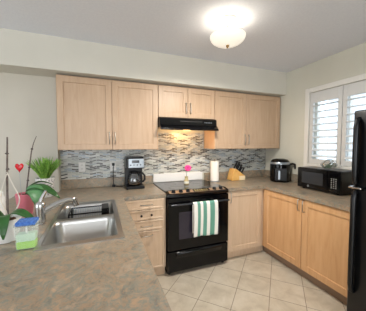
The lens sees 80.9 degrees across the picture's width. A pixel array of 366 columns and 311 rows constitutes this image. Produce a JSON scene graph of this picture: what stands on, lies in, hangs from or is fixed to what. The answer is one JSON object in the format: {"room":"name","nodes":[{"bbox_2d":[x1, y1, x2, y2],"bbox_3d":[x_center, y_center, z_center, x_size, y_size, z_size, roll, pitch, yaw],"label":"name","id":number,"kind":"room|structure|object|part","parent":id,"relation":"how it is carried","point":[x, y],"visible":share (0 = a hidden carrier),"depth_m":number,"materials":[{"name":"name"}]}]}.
{"room":"kitchen","nodes":[
{"label":"kitchen","id":0,"kind":"room"},
{"bbox_2d":[0,72,60,200],"bbox_3d":[-2.931,0.096,1.936,3.210,2.480,0.290,-1,3,-21],"label":"wall","id":1,"kind":"structure","parent":0,"point":[28,106],"depth_m":2.25,"materials":[{"name":"beige paint"}]},
{"bbox_2d":[0,28,286,96],"bbox_3d":[-1.460,-0.999,2.218,6.200,0.320,0.410,-1,3,-21],"label":"soffit","id":2,"kind":"structure","parent":1,"relation":"attached to","point":[21,52],"depth_m":2.32,"materials":[{"name":"paint"}]},
{"bbox_2d":[60,129,203,182],"bbox_3d":[-0.060,0.037,3.106,2.990,2.480,0.150,-1,3,-21],"label":"wall","id":3,"kind":"structure","parent":0,"point":[159,130],"depth_m":3.03,"materials":[{"name":"paint"}]},
{"bbox_2d":[78,162,84,171],"bbox_3d":[-1.211,0.139,2.573,0.072,0.116,0.009,-1,3,-21],"label":"wall outlet","id":4,"kind":"object","parent":3,"relation":"attached to","point":[81,164],"visible":1,"depth_m":2.57,"materials":[{"name":"white plastic"}]},
{"bbox_2d":[56,74,157,149],"bbox_3d":[-0.840,-0.455,2.499,1.057,0.772,0.352,-1,3,-21],"label":"upper cabinet","id":5,"kind":"object","parent":3,"relation":"attached to","point":[92,113],"visible":1,"depth_m":2.35,"materials":[{"name":"brown wood"}]},
{"bbox_3d":[-1.038,-0.439,2.284,0.531,0.758,0.020,-1,3,-21],"label":"door","id":6,"kind":"part","parent":5,"relation":"part of","materials":[{"name":"brown wood"}]},
{"bbox_3d":[-0.543,-0.449,2.473,0.520,0.758,0.020,-1,3,-21],"label":"door","id":7,"kind":"part","parent":5,"relation":"part of","materials":[{"name":"brown wood"}]},
{"bbox_2d":[110,161,115,170],"bbox_3d":[-0.878,0.133,2.700,0.072,0.116,0.009,-1,3,-21],"label":"wall outlet","id":8,"kind":"object","parent":3,"relation":"attached to","point":[111,162],"visible":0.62,"depth_m":2.70,"materials":[{"name":"white plastic"}]},
{"bbox_2d":[60,132,265,179],"bbox_3d":[-0.030,-0.029,3.028,2.983,0.580,0.012,-1,3,-21],"label":"backsplash","id":9,"kind":"structure","parent":3,"relation":"attached to","point":[175,151],"depth_m":2.95,"materials":[{"name":"tile"}]},
{"bbox_2d":[153,172,201,182],"bbox_3d":[-0.058,0.300,3.017,0.729,0.115,0.018,-1,3,-21],"label":"trim","id":10,"kind":"structure","parent":3,"relation":"attached to","point":[164,177],"depth_m":2.99,"materials":[{"name":"white ceramic"}]},
{"bbox_2d":[158,85,214,118],"bbox_3d":[0.012,-0.665,2.814,0.758,0.383,0.352,-1,3,-21],"label":"upper cabinet","id":11,"kind":"object","parent":3,"relation":"attached to","point":[173,101],"visible":0.93,"depth_m":2.67,"materials":[{"name":"brown wood"}]},
{"bbox_3d":[-0.119,-0.651,2.625,0.376,0.369,0.020,-1,3,-21],"label":"door","id":12,"kind":"part","parent":11,"relation":"part of","materials":[{"name":"brown wood"}]},
{"bbox_3d":[0.236,-0.658,2.760,0.376,0.369,0.020,-1,3,-21],"label":"door","id":13,"kind":"part","parent":11,"relation":"part of","materials":[{"name":"brown wood"}]},
{"bbox_2d":[158,117,218,130],"bbox_3d":[0.026,-0.392,2.789,0.759,0.155,0.435,-1,3,-21],"label":"range hood","id":14,"kind":"object","parent":3,"relation":"attached to","point":[164,123],"visible":0.96,"depth_m":2.62,"materials":[{"name":"black metal"}]},
{"bbox_2d":[204,90,280,148],"bbox_3d":[0.897,-0.488,3.162,1.130,0.772,0.352,-1,3,-21],"label":"upper cabinet","id":15,"kind":"object","parent":3,"relation":"attached to","point":[244,121],"visible":0.99,"depth_m":3.01,"materials":[{"name":"brown wood"}]},
{"bbox_3d":[0.650,-0.471,2.928,0.498,0.758,0.020,-1,3,-21],"label":"door","id":16,"kind":"part","parent":15,"relation":"part of","materials":[{"name":"brown wood"}]},
{"bbox_3d":[1.167,-0.481,3.125,0.601,0.758,0.020,-1,3,-21],"label":"door","id":17,"kind":"part","parent":15,"relation":"part of","materials":[{"name":"brown wood"}]},
{"bbox_2d":[0,0,365,72],"bbox_3d":[-0.365,-1.076,-0.443,6.350,0.100,6.450,-1,3,-21],"label":"ceiling","id":18,"kind":"structure","parent":0,"point":[286,36],"depth_m":1.87,"materials":[{"name":"paint"}]},
{"bbox_2d":[210,15,245,47],"bbox_3d":[0.376,-1.023,1.810,0.294,0.232,0.294,-1,3,-21],"label":"ceiling lamp","id":19,"kind":"object","parent":18,"relation":"attached to","point":[228,37],"visible":1,"depth_m":1.75,"materials":[{"name":"white glass"}]},
{"bbox_3d":[0.376,-0.967,1.813,0.294,0.074,0.294,-1,3,-21],"label":"lamp shade","id":20,"kind":"part","parent":19,"relation":"part of","materials":[{"name":"white glass"}]},
{"bbox_2d":[157,246,346,310],"bbox_3d":[-0.365,1.501,-0.313,6.350,0.100,6.450,-1,3,-21],"label":"floor","id":21,"kind":"structure","parent":0,"point":[255,281],"depth_m":2.14,"materials":[{"name":"beige tile"}]},
{"bbox_2d":[125,198,165,274],"bbox_3d":[-0.494,0.873,2.526,0.436,0.870,0.681,-1,3,-21],"label":"base cabinet","id":22,"kind":"object","parent":21,"relation":"on","point":[148,216],"visible":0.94,"depth_m":2.27,"materials":[{"name":"brown wood"}]},
{"bbox_3d":[-0.399,0.509,2.228,0.409,0.102,0.020,-1,3,-21],"label":"drawer","id":23,"kind":"part","parent":22,"relation":"part of","materials":[{"name":"brown wood"}]},
{"bbox_3d":[-0.399,0.618,2.233,0.409,0.107,0.020,-1,3,-21],"label":"drawer","id":24,"kind":"part","parent":22,"relation":"part of","materials":[{"name":"brown wood"}]},
{"bbox_3d":[-0.399,0.730,2.239,0.409,0.107,0.020,-1,3,-21],"label":"drawer","id":25,"kind":"part","parent":22,"relation":"part of","materials":[{"name":"brown wood"}]},
{"bbox_3d":[-0.399,0.997,2.252,0.409,0.418,0.020,-1,3,-21],"label":"drawer","id":26,"kind":"part","parent":22,"relation":"part of","materials":[{"name":"brown wood"}]},
{"bbox_2d":[153,180,229,274],"bbox_3d":[0.083,0.827,2.703,0.762,0.943,0.714,-1,3,-21],"label":"range","id":27,"kind":"object","parent":21,"relation":"on","point":[184,251],"visible":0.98,"depth_m":2.41,"materials":[{"name":"black metal"}]},
{"bbox_2d":[184,176,188,183],"bbox_3d":[0.044,0.321,2.791,0.067,0.100,0.067,-1,3,-21],"label":"bud vase","id":28,"kind":"object","parent":27,"relation":"on","point":[186,181],"visible":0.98,"depth_m":2.77,"materials":[{"name":"beige glass"}]},
{"bbox_2d":[185,165,190,176],"bbox_3d":[0.064,0.236,2.768,0.086,0.228,0.042,0,3,7],"label":"gerbera","id":29,"kind":"object","parent":28,"relation":"in","point":[187,167],"visible":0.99,"depth_m":2.76,"materials":[{"name":"pink plant"}]},
{"bbox_2d":[153,180,223,191],"bbox_3d":[0.057,0.379,2.749,0.762,0.010,0.568,-1,3,-21],"label":"cooktop","id":30,"kind":"object","parent":27,"relation":"in","point":[193,184],"depth_m":2.69,"materials":[{"name":"black glass"}]},
{"bbox_3d":[0.172,0.397,2.449,0.692,0.018,0.061,-1,3,-21],"label":"trim plate","id":31,"kind":"part","parent":27,"relation":"part of","materials":[{"name":"brown"}]},
{"bbox_3d":[0.178,0.419,2.434,0.762,0.061,0.110,-1,3,-21],"label":"control panel","id":32,"kind":"part","parent":27,"relation":"part of","materials":[{"name":"black ceramic"}]},
{"bbox_3d":[0.183,1.154,2.457,0.746,0.225,0.030,-1,3,-21],"label":"storage drawer","id":33,"kind":"part","parent":27,"relation":"part of","materials":[{"name":"black metal"}]},
{"bbox_3d":[0.184,0.741,2.434,0.746,0.573,0.035,-1,3,-21],"label":"oven door","id":34,"kind":"part","parent":27,"relation":"part of","materials":[{"name":"black metal"}]},
{"bbox_3d":[0.200,0.519,2.380,0.702,0.022,0.056,-1,3,-21],"label":"oven handle","id":35,"kind":"part","parent":27,"relation":"part of","materials":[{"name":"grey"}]},
{"bbox_2d":[192,200,217,236],"bbox_3d":[0.251,0.697,2.381,0.306,0.386,0.048,-1,3,-21],"label":"dish towel","id":36,"kind":"object","parent":27,"relation":"hanging from","point":[204,213],"visible":1,"depth_m":2.36,"materials":[{"name":"fabric"}]},
{"bbox_2d":[227,189,263,257],"bbox_3d":[0.713,0.849,2.995,0.614,0.870,0.666,-1,3,-21],"label":"base cabinet","id":37,"kind":"object","parent":21,"relation":"on","point":[245,207],"visible":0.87,"depth_m":2.72,"materials":[{"name":"brown wood"}]},
{"bbox_2d":[263,189,349,304],"bbox_3d":[1.481,0.878,2.417,0.612,0.870,1.155,-1,3,-21],"label":"base cabinet","id":38,"kind":"object","parent":21,"relation":"on","point":[310,238],"visible":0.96,"depth_m":2.19,"materials":[{"name":"brown wood"}]},
{"bbox_2d":[204,170,350,211],"bbox_3d":[1.143,0.359,2.569,1.135,0.152,1.742,-1,3,-21],"label":"countertop","id":39,"kind":"structure","parent":38,"relation":"on","point":[254,179],"depth_m":2.67,"materials":[{"name":"stone"}]},
{"bbox_2d":[209,159,219,181],"bbox_3d":[0.452,0.208,3.064,0.150,0.322,0.150,-1,3,-21],"label":"paper towel roll","id":40,"kind":"object","parent":39,"relation":"on","point":[214,165],"visible":0.98,"depth_m":3.01,"materials":[{"name":"white paper"}]},
{"bbox_2d":[227,168,244,180],"bbox_3d":[0.791,0.276,3.191,0.228,0.172,0.132,-1,3,-21],"label":"knife block","id":41,"kind":"object","parent":39,"relation":"on","point":[234,174],"visible":1,"depth_m":3.13,"materials":[{"name":"brown wood"}]},
{"bbox_2d":[270,158,295,182],"bbox_3d":[1.396,0.205,3.074,0.290,0.325,0.282,-1,3,-21],"label":"air fryer","id":42,"kind":"object","parent":39,"relation":"on","point":[279,167],"visible":1,"depth_m":2.97,"materials":[{"name":"black plastic"}]},
{"bbox_2d":[275,168,286,180],"bbox_3d":[1.355,0.264,2.978,0.149,0.170,0.048,1,3,18],"label":"basket","id":43,"kind":"object","parent":42,"relation":"on","point":[280,173],"depth_m":2.95,"materials":[{"name":"metal"}]},
{"bbox_2d":[297,166,352,194],"bbox_3d":[1.619,0.274,2.449,0.265,0.251,0.507,-1,3,-21],"label":"microwave","id":44,"kind":"object","parent":39,"relation":"on","point":[331,180],"visible":0.98,"depth_m":2.32,"materials":[{"name":"black plastic"}]},
{"bbox_3d":[1.484,0.266,2.469,0.022,0.233,0.372,-1,3,-21],"label":"door","id":45,"kind":"part","parent":44,"relation":"part of","materials":[{"name":"black ceramic"}]},
{"bbox_2d":[324,163,334,167],"bbox_3d":[1.643,0.090,2.420,0.129,0.115,0.170,-1,3,-21],"label":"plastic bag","id":46,"kind":"object","parent":44,"relation":"on","point":[329,165],"visible":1,"depth_m":2.41,"materials":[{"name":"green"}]},
{"bbox_3d":[1.575,0.278,2.231,0.022,0.233,0.132,-1,3,-21],"label":"control panel","id":47,"kind":"part","parent":44,"relation":"part of","materials":[{"name":"black plastic"}]},
{"bbox_3d":[1.157,0.820,2.533,0.020,0.750,0.553,-1,3,-21],"label":"door","id":48,"kind":"part","parent":38,"relation":"part of","materials":[{"name":"brown wood"}]},
{"bbox_3d":[1.351,0.846,2.028,0.020,0.750,0.517,-1,3,-21],"label":"door","id":49,"kind":"part","parent":38,"relation":"part of","materials":[{"name":"brown wood"}]},
{"bbox_2d":[347,109,365,310],"bbox_3d":[1.741,0.517,1.441,0.769,1.690,0.752,-1,3,-21],"label":"refrigerator","id":50,"kind":"object","parent":21,"relation":"on","point":[356,273],"visible":1,"depth_m":1.60,"materials":[{"name":"black metal"}]},
{"bbox_3d":[1.291,0.657,1.634,0.062,0.812,0.036,-1,3,-21],"label":"handle","id":51,"kind":"part","parent":50,"relation":"part of","materials":[{"name":"black"}]},
{"bbox_3d":[1.291,-0.027,1.600,0.062,0.522,0.036,-1,3,-21],"label":"handle","id":52,"kind":"part","parent":50,"relation":"part of","materials":[{"name":"black"}]},
{"bbox_3d":[1.461,0.781,1.346,0.070,1.032,0.750,-1,3,-21],"label":"fridge door","id":53,"kind":"part","parent":50,"relation":"part of","materials":[{"name":"black metal"}]},
{"bbox_3d":[1.461,-0.036,1.305,0.070,0.572,0.750,-1,3,-21],"label":"freezer door","id":54,"kind":"part","parent":50,"relation":"part of","materials":[{"name":"black metal"}]},
{"bbox_3d":[-0.837,0.929,1.409,1.037,0.870,2.255,-1,3,-21],"label":"cabinet","id":55,"kind":"object","parent":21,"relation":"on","visible":0},
{"bbox_2d":[0,175,171,310],"bbox_3d":[-0.670,0.412,1.509,1.478,0.152,2.430,-1,3,-21],"label":"countertop","id":56,"kind":"structure","parent":55,"relation":"on","point":[116,274],"depth_m":0.90,"materials":[{"name":"laminate"}]},
{"bbox_2d":[0,190,5,214],"bbox_3d":[-1.195,0.327,1.331,0.152,0.258,0.152,-1,3,-21],"label":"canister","id":57,"kind":"object","parent":56,"relation":"on","point":[2,209],"visible":0.48,"depth_m":1.34,"materials":[{"name":"white ceramic"}]},
{"bbox_2d":[0,137,33,243],"bbox_3d":[-0.953,0.183,1.146,0.332,0.564,0.171,1,3,16],"label":"potted orchid","id":58,"kind":"object","parent":56,"relation":"on","point":[8,231],"visible":0.96,"depth_m":1.16,"materials":[{"name":"white ceramic"}]},
{"bbox_3d":[-0.962,0.127,1.176,0.021,0.455,0.011,-2,4,-39],"label":"stem","id":59,"kind":"part","parent":58,"relation":"part of","materials":[{"name":"brown plant"}]},
{"bbox_3d":[-0.970,0.403,1.174,0.148,0.122,0.148,-1,3,-21],"label":"pot","id":60,"kind":"part","parent":58,"relation":"part of","materials":[{"name":"white ceramic"}]},
{"bbox_2d":[16,226,37,249],"bbox_3d":[-0.797,0.403,1.104,0.095,0.128,0.085,-1,3,-21],"label":"soap caddy","id":61,"kind":"object","parent":56,"relation":"on","point":[27,239],"visible":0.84,"depth_m":1.07,"materials":[{"name":"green plastic"}]},
{"bbox_2d":[15,217,38,226],"bbox_3d":[-0.796,0.338,1.099,0.085,0.020,0.079,-1,3,-21],"label":"sponge","id":62,"kind":"object","parent":61,"relation":"on","point":[32,220],"visible":1,"depth_m":1.07,"materials":[{"name":"blue"}]},
{"bbox_2d":[15,136,59,213],"bbox_3d":[-1.104,0.147,1.611,0.248,0.590,0.249,3,4,44],"label":"potted orchid","id":63,"kind":"object","parent":56,"relation":"on","point":[28,199],"visible":0.84,"depth_m":1.59,"materials":[{"name":"green plant"}]},
{"bbox_2d":[15,163,23,194],"bbox_3d":[-1.197,0.176,1.574,0.054,0.237,0.031,-1,3,-21],"label":"pick","id":64,"kind":"object","parent":63,"relation":"on","point":[18,167],"visible":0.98,"depth_m":1.56,"materials":[{"name":"red metal"}]},
{"bbox_3d":[-1.185,0.362,1.615,0.126,0.158,0.126,-1,3,-21],"label":"pot","id":65,"kind":"part","parent":63,"relation":"part of","materials":[{"name":"pink ceramic"}]},
{"bbox_3d":[-1.161,0.076,1.641,0.085,0.451,0.016,-2,3,-30],"label":"stem","id":66,"kind":"part","parent":63,"relation":"part of","materials":[{"name":"brown plant"}]},
{"bbox_2d":[24,157,61,197],"bbox_3d":[-1.396,0.210,2.168,0.314,0.408,0.315,-1,3,-21],"label":"potted grass","id":67,"kind":"object","parent":56,"relation":"on","point":[46,167],"depth_m":2.13,"materials":[{"name":"plant"}]},
{"bbox_2d":[35,176,54,197],"bbox_3d":[-1.395,0.318,2.176,0.168,0.190,0.168,-1,3,-21],"label":"pot","id":68,"kind":"object","parent":67,"relation":"on","point":[50,179],"depth_m":2.13,"materials":[{"name":"ceramic"}]},
{"bbox_2d":[35,190,78,224],"bbox_3d":[-0.865,0.339,1.490,0.273,0.219,0.064,-3,4,-43],"label":"faucet","id":69,"kind":"object","parent":56,"relation":"on","point":[41,209],"visible":0.97,"depth_m":1.42,"materials":[{"name":"silver metal"}]},
{"bbox_3d":[-0.933,0.275,1.426,0.030,0.085,0.059,2,4,35],"label":"lever","id":70,"kind":"part","parent":69,"relation":"part of","materials":[{"name":"silver metal"}]},
{"bbox_3d":[-0.861,0.346,1.492,0.236,0.096,0.043,-3,4,-43],"label":"spout","id":71,"kind":"part","parent":69,"relation":"part of","materials":[{"name":"silver metal"}]},
{"bbox_2d":[33,199,124,251],"bbox_3d":[-0.691,0.528,1.550,0.436,0.175,0.894,-1,3,-21],"label":"sink","id":72,"kind":"object","parent":56,"relation":"in","point":[63,231],"visible":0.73,"depth_m":1.50,"materials":[{"name":"silver metal"}]},
{"bbox_3d":[-0.619,0.538,1.346,0.394,0.175,0.385,-1,3,-21],"label":"bowl","id":73,"kind":"part","parent":72,"relation":"part of","materials":[{"name":"silver metal"}]},
{"bbox_3d":[-0.766,0.514,1.730,0.394,0.165,0.390,-1,3,-21],"label":"bowl","id":74,"kind":"part","parent":72,"relation":"part of","materials":[{"name":"silver metal"}]},
{"bbox_2d":[68,203,108,217],"bbox_3d":[-0.774,0.512,1.784,0.299,0.159,0.198,-1,3,-21],"label":"dish rack","id":75,"kind":"object","parent":72,"relation":"in","point":[104,207],"visible":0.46,"depth_m":1.82,"materials":[{"name":"black plastic"}]},
{"bbox_2d":[112,163,124,186],"bbox_3d":[-0.808,0.241,2.677,0.158,0.295,0.066,0,3,-5],"label":"power cord","id":76,"kind":"object","parent":56,"relation":"on","point":[113,164],"visible":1,"depth_m":2.66,"materials":[{"name":"black plastic"}]},
{"bbox_2d":[124,156,145,189],"bbox_3d":[-0.585,0.200,2.627,0.232,0.381,0.235,-1,3,-21],"label":"coffee maker","id":77,"kind":"object","parent":56,"relation":"on","point":[133,165],"visible":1,"depth_m":2.56,"materials":[{"name":"black plastic"}]},
{"bbox_3d":[-0.602,0.018,2.630,0.202,0.017,0.190,-1,3,-21],"label":"lid","id":78,"kind":"part","parent":77,"relation":"part of","materials":[{"name":"black plastic"}]},
{"bbox_3d":[-0.550,0.092,2.528,0.180,0.108,0.008,-1,3,-21],"label":"panel","id":79,"kind":"part","parent":77,"relation":"part of","materials":[{"name":"silver metal"}]},
{"bbox_2d":[265,42,365,173],"bbox_3d":[2.531,0.157,0.727,0.150,2.480,6.450,-1,3,-21],"label":"wall","id":80,"kind":"structure","parent":0,"point":[351,62],"depth_m":2.91,"materials":[{"name":"paint"}]},
{"bbox_2d":[303,73,365,169],"bbox_3d":[1.865,-0.333,2.404,0.160,1.030,1.020,-1,3,-21],"label":"window","id":81,"kind":"structure","parent":80,"relation":"in","point":[362,76],"depth_m":2.76,"materials":[{"name":"white wood"}]},
{"bbox_2d":[309,85,343,165],"bbox_3d":[1.732,-0.344,2.618,0.076,0.904,0.400,-1,3,-21],"label":"window shutter","id":82,"kind":"object","parent":81,"relation":"attached to","point":[336,92],"visible":0.98,"depth_m":2.58,"materials":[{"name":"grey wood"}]},
{"bbox_3d":[1.917,-0.334,2.424,0.050,0.910,0.900,-1,3,-21],"label":"frame","id":83,"kind":"part","parent":81,"relation":"part of","materials":[{"name":"white wood"}]},
{"bbox_2d":[341,80,365,166],"bbox_3d":[1.893,-0.323,2.198,0.076,0.904,0.490,-1,3,-21],"label":"window shutter","id":84,"kind":"object","parent":81,"relation":"attached to","point":[356,88],"visible":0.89,"depth_m":2.37,"materials":[{"name":"grey wood"}]},
{"label":"outside","id":85,"kind":"structure","parent":0,"visible":0},
{"bbox_2d":[327,93,365,160],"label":"window","id":86,"kind":"structure","parent":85,"point":[361,100],"depth_m":7.01,"materials":[{"name":"white"}]}
]}

